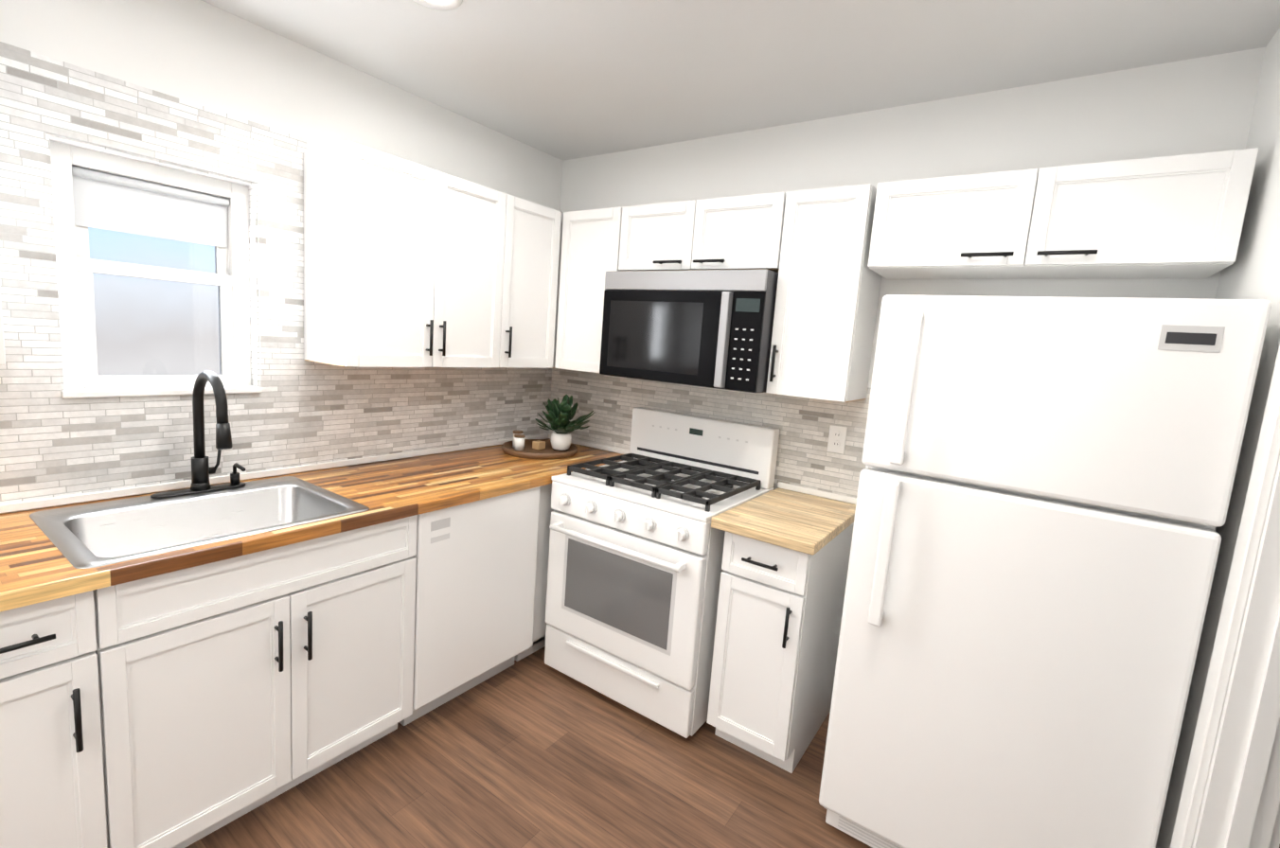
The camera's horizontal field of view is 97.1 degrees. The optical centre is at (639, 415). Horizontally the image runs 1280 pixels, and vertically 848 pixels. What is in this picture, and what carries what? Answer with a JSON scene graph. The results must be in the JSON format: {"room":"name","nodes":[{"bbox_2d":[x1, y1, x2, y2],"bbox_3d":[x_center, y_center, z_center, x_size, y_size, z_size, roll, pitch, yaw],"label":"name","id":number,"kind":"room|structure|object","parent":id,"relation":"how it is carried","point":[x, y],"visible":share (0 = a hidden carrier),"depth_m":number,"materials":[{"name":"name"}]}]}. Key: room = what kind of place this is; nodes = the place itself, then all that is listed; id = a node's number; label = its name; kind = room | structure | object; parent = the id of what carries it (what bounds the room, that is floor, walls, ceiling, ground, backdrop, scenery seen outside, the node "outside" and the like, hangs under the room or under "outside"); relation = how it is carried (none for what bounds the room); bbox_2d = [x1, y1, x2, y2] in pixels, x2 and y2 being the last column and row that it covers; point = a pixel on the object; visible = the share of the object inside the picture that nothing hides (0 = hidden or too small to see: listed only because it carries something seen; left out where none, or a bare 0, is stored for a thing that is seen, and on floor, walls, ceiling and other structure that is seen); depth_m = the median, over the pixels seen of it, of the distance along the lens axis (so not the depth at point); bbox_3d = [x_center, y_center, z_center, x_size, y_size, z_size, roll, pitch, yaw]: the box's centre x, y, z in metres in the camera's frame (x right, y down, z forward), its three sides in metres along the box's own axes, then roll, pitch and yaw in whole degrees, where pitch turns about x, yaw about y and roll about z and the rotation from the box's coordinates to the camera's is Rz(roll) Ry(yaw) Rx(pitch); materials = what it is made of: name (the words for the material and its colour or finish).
{"room":"kitchen","nodes":[
{"label":"kitchen","id":0,"kind":"room"},
{"bbox_2d":[0,0,563,398],"bbox_3d":[-1.903,-0.058,1.494,0.150,2.490,4.600,9,9,34],"label":"wall","id":1,"kind":"structure","parent":0,"point":[203,53],"depth_m":1.97,"materials":[{"name":"white paint"}]},
{"bbox_2d":[0,286,5,364],"bbox_3d":[-1.654,-0.598,1.265,0.347,0.948,0.240,9,9,34],"label":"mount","id":2,"kind":"object","parent":1,"relation":"attached to","point":[2,353],"visible":1,"depth_m":1.33,"materials":[{"name":"white"}]},
{"bbox_2d":[49,140,261,398],"bbox_3d":[-1.557,-0.437,1.846,0.127,0.738,0.518,9,9,34],"label":"window","id":3,"kind":"structure","parent":1,"relation":"in","point":[153,272],"depth_m":1.83,"materials":[{"name":"white plastic"}]},
{"bbox_2d":[0,41,551,514],"bbox_3d":[-1.834,-0.341,1.430,0.057,1.265,4.590,9,9,34],"label":"backsplash","id":4,"kind":"structure","parent":1,"relation":"attached to","point":[293,413],"depth_m":1.86,"materials":[{"name":"tile"}]},
{"bbox_2d":[0,433,856,514],"bbox_3d":[-1.124,0.389,0.989,1.792,0.026,4.572,9,9,34],"label":"trim strip","id":5,"kind":"object","parent":4,"relation":"attached to","point":[9,507],"visible":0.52,"depth_m":2.19,"materials":[{"name":"white"}]},
{"bbox_2d":[303,141,519,367],"bbox_3d":[-0.928,-0.596,2.351,0.312,0.764,0.748,9,9,34],"label":"upper cabinet","id":6,"kind":"object","parent":1,"relation":"attached to","point":[408,263],"depth_m":2.14,"materials":[{"name":"white wood"}]},
{"bbox_2d":[512,197,563,368],"bbox_3d":[-0.652,-0.627,2.743,0.312,0.764,0.395,9,9,34],"label":"upper cabinet","id":7,"kind":"object","parent":1,"relation":"attached to","point":[539,241],"depth_m":2.71,"materials":[{"name":"white wood"}]},
{"bbox_2d":[185,646,1279,847],"bbox_3d":[-0.316,1.455,0.670,4.070,0.060,5.120,9,9,34],"label":"floor","id":8,"kind":"structure","parent":0,"point":[533,751],"depth_m":1.92,"materials":[{"name":"brown wood"}]},
{"bbox_2d":[0,590,107,847],"bbox_3d":[-1.607,0.798,1.386,0.643,0.868,0.315,9,9,34],"label":"base cabinet","id":9,"kind":"object","parent":8,"relation":"on","point":[52,793],"visible":0.94,"depth_m":1.27,"materials":[{"name":"white wood"}]},
{"bbox_2d":[93,515,417,847],"bbox_3d":[-1.278,0.761,1.854,0.643,0.868,0.828,9,9,34],"label":"base cabinet","id":10,"kind":"object","parent":8,"relation":"on","point":[232,689],"visible":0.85,"depth_m":1.60,"materials":[{"name":"white wood"}]},
{"bbox_2d":[0,438,623,611],"bbox_3d":[-0.987,0.278,2.180,0.641,0.038,2.452,9,9,34],"label":"countertop","id":11,"kind":"structure","parent":10,"relation":"on","point":[36,566],"depth_m":1.84,"materials":[{"name":"brown wood"}]},
{"bbox_2d":[150,370,245,498],"bbox_3d":[-1.378,0.064,1.815,0.258,0.413,0.260,9,9,34],"label":"faucet","id":12,"kind":"object","parent":11,"relation":"on","point":[202,471],"visible":1,"depth_m":1.85,"materials":[{"name":"black metal"}]},
{"bbox_2d":[29,476,369,568],"bbox_3d":[-1.310,0.386,1.735,0.560,0.193,0.697,9,9,34],"label":"sink","id":13,"kind":"object","parent":11,"relation":"in","point":[95,535],"visible":0.5,"depth_m":1.77,"materials":[{"name":"silver metal"}]},
{"bbox_2d":[501,430,577,459],"bbox_3d":[-0.519,0.142,2.944,0.386,0.100,0.386,9,9,34],"label":"decorative tray","id":14,"kind":"object","parent":11,"relation":"on","point":[519,445],"visible":0.94,"depth_m":2.88,"materials":[{"name":"brown wood"}]},
{"bbox_2d":[534,394,594,451],"bbox_3d":[-0.385,0.041,2.932,0.312,0.291,0.335,9,9,34],"label":"potted plant","id":15,"kind":"object","parent":14,"relation":"on","point":[559,417],"visible":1,"depth_m":2.91,"materials":[{"name":"green plant"}]},
{"bbox_2d":[399,486,540,726],"bbox_3d":[-0.875,0.714,2.443,0.596,0.868,0.592,9,9,34],"label":"dishwasher","id":16,"kind":"object","parent":8,"relation":"on","point":[475,572],"visible":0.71,"depth_m":2.23,"materials":[{"name":"white metal"}]},
{"bbox_2d":[514,483,554,661],"bbox_3d":[-0.525,0.670,2.976,0.585,0.868,0.672,9,9,34],"label":"base cabinet","id":17,"kind":"object","parent":8,"relation":"on","point":[545,510],"visible":0.17,"depth_m":2.58,"materials":[{"name":"white wood"}]},
{"bbox_2d":[544,407,779,738],"bbox_3d":[0.070,0.615,2.518,0.764,1.182,0.701,9,9,34],"label":"range","id":18,"kind":"object","parent":8,"relation":"on","point":[636,542],"visible":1,"depth_m":2.31,"materials":[{"name":"white metal"}]},
{"bbox_2d":[706,522,853,773],"bbox_3d":[0.563,0.846,2.245,0.314,0.868,0.636,9,9,34],"label":"base cabinet","id":19,"kind":"object","parent":8,"relation":"on","point":[779,615],"visible":0.85,"depth_m":2.03,"materials":[{"name":"white wood"}]},
{"bbox_2d":[711,488,855,555],"bbox_3d":[0.591,0.393,2.193,0.377,0.038,0.635,9,9,34],"label":"countertop","id":20,"kind":"structure","parent":19,"relation":"on","point":[806,524],"depth_m":2.08,"materials":[{"name":"brown wood"}]},
{"bbox_2d":[818,294,1271,847],"bbox_3d":[1.113,0.531,1.745,0.765,1.700,0.743,9,9,34],"label":"fridge","id":21,"kind":"object","parent":8,"relation":"on","point":[1044,495],"visible":1,"depth_m":1.43,"materials":[{"name":"white metal"}]},
{"bbox_2d":[201,0,1279,160],"bbox_3d":[-0.130,-1.067,0.342,4.070,0.060,5.120,9,9,34],"label":"ceiling","id":22,"kind":"structure","parent":0,"point":[565,80],"depth_m":1.87,"materials":[{"name":"white paint"}]},
{"bbox_2d":[413,0,462,10],"bbox_3d":[-0.611,-1.240,1.657,0.170,0.005,0.170,9,9,34],"label":"recessed light","id":23,"kind":"object","parent":22,"relation":"in","point":[444,5],"visible":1,"depth_m":1.71,"materials":[{"name":"white"}]},
{"bbox_2d":[560,46,1265,489],"bbox_3d":[0.610,-0.020,2.623,2.990,2.490,0.120,9,9,34],"label":"wall","id":24,"kind":"structure","parent":0,"point":[1199,105],"depth_m":2.04,"materials":[{"name":"white paint"}]},
{"bbox_2d":[554,207,622,373],"bbox_3d":[-0.180,-0.602,2.832,0.358,0.768,0.347,9,9,34],"label":"upper cabinet","id":25,"kind":"object","parent":24,"relation":"attached to","point":[590,247],"visible":0.48,"depth_m":2.73,"materials":[{"name":"white wood"}]},
{"bbox_2d":[618,192,786,273],"bbox_3d":[0.302,-0.764,2.481,0.772,0.286,0.347,9,9,34],"label":"upper cabinet","id":26,"kind":"object","parent":24,"relation":"attached to","point":[744,232],"visible":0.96,"depth_m":2.34,"materials":[{"name":"white wood"}]},
{"bbox_2d":[599,269,778,393],"bbox_3d":[0.248,-0.374,2.496,0.768,0.465,0.425,9,9,34],"label":"over-the-range microwave","id":27,"kind":"object","parent":26,"relation":"attached to","point":[710,328],"visible":1,"depth_m":2.29,"materials":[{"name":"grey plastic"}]},
{"bbox_2d":[549,368,871,504],"bbox_3d":[0.206,0.017,2.830,1.792,0.495,0.008,9,9,34],"label":"backsplash","id":28,"kind":"structure","parent":24,"relation":"attached to","point":[805,458],"depth_m":2.59,"materials":[{"name":"tile"}]},
{"bbox_2d":[827,425,847,454],"bbox_3d":[0.832,0.103,2.388,0.072,0.116,0.008,9,9,34],"label":"electrical outlet","id":29,"kind":"object","parent":28,"relation":"attached to","point":[837,438],"visible":1,"depth_m":2.38,"materials":[{"name":"white plastic"}]},
{"bbox_2d":[765,183,881,402],"bbox_3d":[0.727,-0.454,2.207,0.306,0.768,0.347,9,9,34],"label":"upper cabinet","id":30,"kind":"object","parent":24,"relation":"attached to","point":[827,291],"visible":1,"depth_m":2.10,"materials":[{"name":"white wood"}]},
{"bbox_2d":[867,147,1258,279],"bbox_3d":[1.261,-0.608,1.819,0.920,0.286,0.347,9,9,34],"label":"upper cabinet","id":31,"kind":"object","parent":24,"relation":"attached to","point":[1182,216],"visible":1,"depth_m":1.67,"materials":[{"name":"white wood"}]},
{"bbox_2d":[1155,27,1279,847],"bbox_3d":[0.515,0.315,-0.003,0.100,2.490,4.880,9,9,34],"label":"wall","id":32,"kind":"structure","parent":0,"point":[1253,272],"depth_m":1.37,"materials":[{"name":"white paint"}]},
{"bbox_2d":[1170,343,1279,847],"bbox_3d":[1.093,0.427,0.861,0.136,2.130,0.800,9,9,34],"label":"door frame","id":33,"kind":"structure","parent":32,"relation":"attached to","point":[1240,807],"depth_m":1.16,"materials":[{"name":"white wood"}]}
]}

